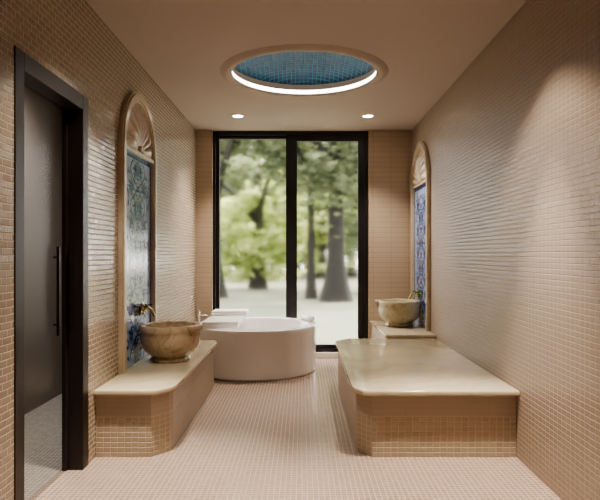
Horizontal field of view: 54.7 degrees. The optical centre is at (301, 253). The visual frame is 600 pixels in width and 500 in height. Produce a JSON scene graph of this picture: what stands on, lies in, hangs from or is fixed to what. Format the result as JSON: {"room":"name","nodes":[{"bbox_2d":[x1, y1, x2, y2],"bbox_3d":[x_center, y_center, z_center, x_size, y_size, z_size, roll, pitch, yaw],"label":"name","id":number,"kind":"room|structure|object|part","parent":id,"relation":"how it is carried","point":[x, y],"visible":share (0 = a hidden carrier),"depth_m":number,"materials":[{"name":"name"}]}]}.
{"room":"spa","nodes":[
{"label":"spa","id":0,"kind":"room"},
{"bbox_2d":[24,86,61,414],"bbox_3d":[-2.550,-0.138,4.450,0.100,3.175,7.900,0,0,0],"label":"wall","id":1,"kind":"structure","parent":0,"point":[42,118],"depth_m":5.54,"materials":[{"name":"paint"}]},
{"bbox_2d":[0,0,195,499],"bbox_3d":[-1.544,-0.188,3.085,0.140,3.275,10.570,0,0,0],"label":"wall","id":2,"kind":"structure","parent":0,"point":[68,38],"depth_m":4.22,"materials":[{"name":"tile"}]},
{"bbox_2d":[14,45,87,499],"bbox_3d":[-1.538,0.190,3.480,0.141,2.520,1.020,0,0,0],"label":"door","id":3,"kind":"structure","parent":2,"relation":"in","point":[29,73],"depth_m":3.87,"materials":[{"name":"brown metal"}]},
{"bbox_3d":[-1.561,0.235,3.690,0.042,0.570,0.022,0,0,0],"label":"pull handle","id":4,"kind":"part","parent":3,"relation":"part of","materials":[{"name":"brown metal"}]},
{"bbox_3d":[-1.544,0.235,3.872,0.018,0.570,0.036,0,0,0],"label":"pull handle","id":5,"kind":"part","parent":3,"relation":"part of","materials":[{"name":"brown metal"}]},
{"bbox_2d":[118,91,156,373],"bbox_3d":[-1.444,-0.233,5.195,0.059,2.405,1.090,0,0,0],"label":"wall panel","id":6,"kind":"object","parent":2,"relation":"attached to","point":[137,150],"visible":0.9,"depth_m":5.09,"materials":[{"name":"tile"}]},
{"bbox_3d":[-1.468,0.048,5.195,0.003,1.845,0.890,0,0,0],"label":"glazed tile panel","id":7,"kind":"part","parent":6,"relation":"part of","materials":[{"name":"blue tile"}]},
{"bbox_2d":[134,302,155,316],"bbox_3d":[-1.389,0.492,5.180,0.166,0.135,0.287,0,0,0],"label":"tap","id":8,"kind":"object","parent":6,"relation":"attached to","point":[141,309],"visible":1,"depth_m":5.16,"materials":[{"name":"gold metal"}]},
{"bbox_3d":[-1.417,0.496,5.092,0.088,0.087,0.088,0,0,22],"label":"handle","id":9,"kind":"part","parent":8,"relation":"part of","materials":[{"name":"brown metal"}]},
{"bbox_3d":[-1.375,0.492,5.180,0.138,0.135,0.044,0,0,0],"label":"spout","id":10,"kind":"part","parent":8,"relation":"part of","materials":[{"name":"gold metal"}]},
{"bbox_2d":[24,358,560,499],"bbox_3d":[-0.465,1.510,3.025,4.270,0.120,10.750,0,0,0],"label":"floor","id":11,"kind":"structure","parent":0,"point":[286,439],"depth_m":4.00,"materials":[{"name":"tile"}]},
{"bbox_2d":[93,340,216,456],"bbox_3d":[-1.198,1.205,5.295,0.547,0.490,2.410,0,0,0],"label":"counter","id":12,"kind":"object","parent":11,"relation":"on","point":[145,410],"visible":0.91,"depth_m":4.21,"materials":[{"name":"tile"}]},
{"bbox_2d":[139,320,202,362],"bbox_3d":[-1.190,0.796,5.250,0.545,0.328,0.546,0,0,-17],"label":"stone basin","id":13,"kind":"object","parent":12,"relation":"on","point":[165,341],"visible":1,"depth_m":5.06,"materials":[{"name":"stone"}]},
{"bbox_2d":[200,317,316,381],"bbox_3d":[-0.585,1.163,7.335,1.540,0.575,1.540,0,0,0],"label":"bathtub","id":14,"kind":"object","parent":11,"relation":"on","point":[260,348],"visible":0.78,"depth_m":6.66,"materials":[{"name":"ceramic"}]},
{"bbox_2d":[197,309,206,323],"bbox_3d":[-1.257,0.783,7.300,0.143,0.185,0.056,0,0,0],"label":"tap","id":15,"kind":"object","parent":14,"relation":"on","point":[199,314],"visible":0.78,"depth_m":7.29,"materials":[{"name":"silver metal"}]},
{"bbox_2d":[202,315,246,327],"bbox_3d":[-0.965,0.836,7.360,0.430,0.078,1.120,0,0,0],"label":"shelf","id":16,"kind":"object","parent":14,"relation":"on","point":[214,321],"visible":0.67,"depth_m":6.85,"materials":[{"name":"fabric"}]},
{"bbox_2d":[211,309,248,314],"bbox_3d":[-0.950,0.768,7.700,0.470,0.055,0.300,0,0,0],"label":"folded towel","id":17,"kind":"object","parent":16,"relation":"on","point":[216,311],"visible":1,"depth_m":7.55,"materials":[{"name":"fabric"}]},
{"bbox_2d":[300,314,314,321],"bbox_3d":[0.069,0.831,7.572,0.102,0.080,0.300,0,0,-21],"label":"headrest cover","id":18,"kind":"object","parent":14,"relation":"on","point":[306,317],"visible":1,"depth_m":7.47,"materials":[{"name":"plastic"}]},
{"bbox_2d":[370,320,435,338],"bbox_3d":[1.236,1.185,7.335,0.583,0.530,1.470,0,0,0],"label":"countertop","id":19,"kind":"structure","parent":11,"relation":"on","point":[379,330],"depth_m":6.97,"materials":[{"name":"stone"}]},
{"bbox_2d":[375,298,420,326],"bbox_3d":[1.245,0.756,7.430,0.546,0.328,0.546,0,0,-37],"label":"stone basin","id":20,"kind":"object","parent":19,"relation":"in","point":[396,312],"visible":1,"depth_m":7.24,"materials":[{"name":"beige stone"}]},
{"bbox_2d":[335,339,519,456],"bbox_3d":[0.947,1.205,5.335,1.163,0.490,2.530,0,0,0],"label":"bench","id":21,"kind":"object","parent":11,"relation":"on","point":[400,397],"visible":1,"depth_m":4.14,"materials":[{"name":"tile"}]},
{"bbox_2d":[196,130,411,338],"bbox_3d":[0.028,-0.138,8.220,3.004,3.175,0.300,0,0,0],"label":"wall","id":22,"kind":"structure","parent":0,"point":[389,151],"depth_m":8.07,"materials":[{"name":"tile"}]},
{"bbox_2d":[213,131,367,351],"bbox_3d":[-0.162,-0.174,8.194,2.177,3.098,0.152,0,0,0],"label":"window","id":23,"kind":"structure","parent":22,"relation":"in","point":[290,208],"depth_m":8.17,"materials":[{"name":"clear glass"}]},
{"bbox_3d":[-0.657,-0.172,8.230,1.115,2.995,0.050,0,0,0],"label":"sash","id":24,"kind":"part","parent":23,"relation":"part of","materials":[{"name":"clear glass"}]},
{"bbox_3d":[-0.694,-0.177,8.229,0.947,2.905,0.008,0,0,0],"label":"glass pane","id":25,"kind":"part","parent":23,"relation":"part of","materials":[{"name":"clear glass"}]},
{"bbox_3d":[0.326,-0.172,8.175,1.102,2.995,0.050,0,0,0],"label":"sash","id":26,"kind":"part","parent":23,"relation":"part of","materials":[{"name":"clear glass"}]},
{"bbox_3d":[0.358,-0.155,8.174,0.857,2.860,0.008,0,0,0],"label":"glass pane","id":27,"kind":"part","parent":23,"relation":"part of","materials":[{"name":"clear glass"}]},
{"bbox_2d":[316,352,337,357],"bbox_3d":[-0.162,1.413,8.220,2.177,0.075,0.300,0,0,0],"label":"trim","id":28,"kind":"structure","parent":22,"relation":"attached to","point":[318,354],"depth_m":8.07,"materials":[{"name":"stone"}]},
{"bbox_2d":[85,0,526,130],"bbox_3d":[0.028,-1.785,3.010,3.284,0.120,10.720,0,0,0],"label":"ceiling","id":29,"kind":"structure","parent":0,"point":[425,46],"depth_m":4.78,"materials":[{"name":"paint"}]},
{"bbox_2d":[232,115,243,117],"bbox_3d":[-0.800,-1.722,7.250,0.156,0.006,0.156,0,0,0],"label":"recessed light","id":30,"kind":"object","parent":29,"relation":"in","point":[235,116],"visible":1,"depth_m":7.27,"materials":[{"name":"beige"}]},
{"bbox_2d":[220,44,387,97],"bbox_3d":[0.020,-1.841,5.560,1.600,0.288,1.600,0,0,0],"label":"dome light","id":31,"kind":"object","parent":29,"relation":"attached to","point":[292,64],"visible":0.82,"depth_m":5.88,"materials":[{"name":"tile"}]},
{"bbox_2d":[362,115,373,117],"bbox_3d":[0.825,-1.722,7.250,0.156,0.006,0.156,0,0,0],"label":"recessed light","id":32,"kind":"object","parent":29,"relation":"in","point":[364,116],"visible":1,"depth_m":7.27,"materials":[{"name":"beige"}]},
{"bbox_2d":[412,0,599,499],"bbox_3d":[1.600,-0.188,3.085,0.140,3.275,10.570,0,0,0],"label":"wall","id":33,"kind":"structure","parent":0,"point":[513,143],"depth_m":3.85,"materials":[{"name":"tile"}]},
{"bbox_2d":[410,141,430,331],"bbox_3d":[1.500,-0.253,7.430,0.059,2.365,1.090,0,0,0],"label":"wall panel","id":34,"kind":"object","parent":33,"relation":"attached to","point":[420,182],"visible":0.93,"depth_m":7.35,"materials":[{"name":"tile"}]},
{"bbox_2d":[408,289,421,298],"bbox_3d":[1.445,0.512,7.430,0.166,0.135,0.287,0,0,0],"label":"tap","id":35,"kind":"object","parent":34,"relation":"attached to","point":[416,293],"visible":1,"depth_m":7.41,"materials":[{"name":"gold metal"}]},
{"bbox_3d":[1.524,0.028,7.430,0.003,1.805,0.890,0,0,0],"label":"glazed tile panel","id":36,"kind":"part","parent":34,"relation":"part of","materials":[{"name":"blue tile"}]}
]}

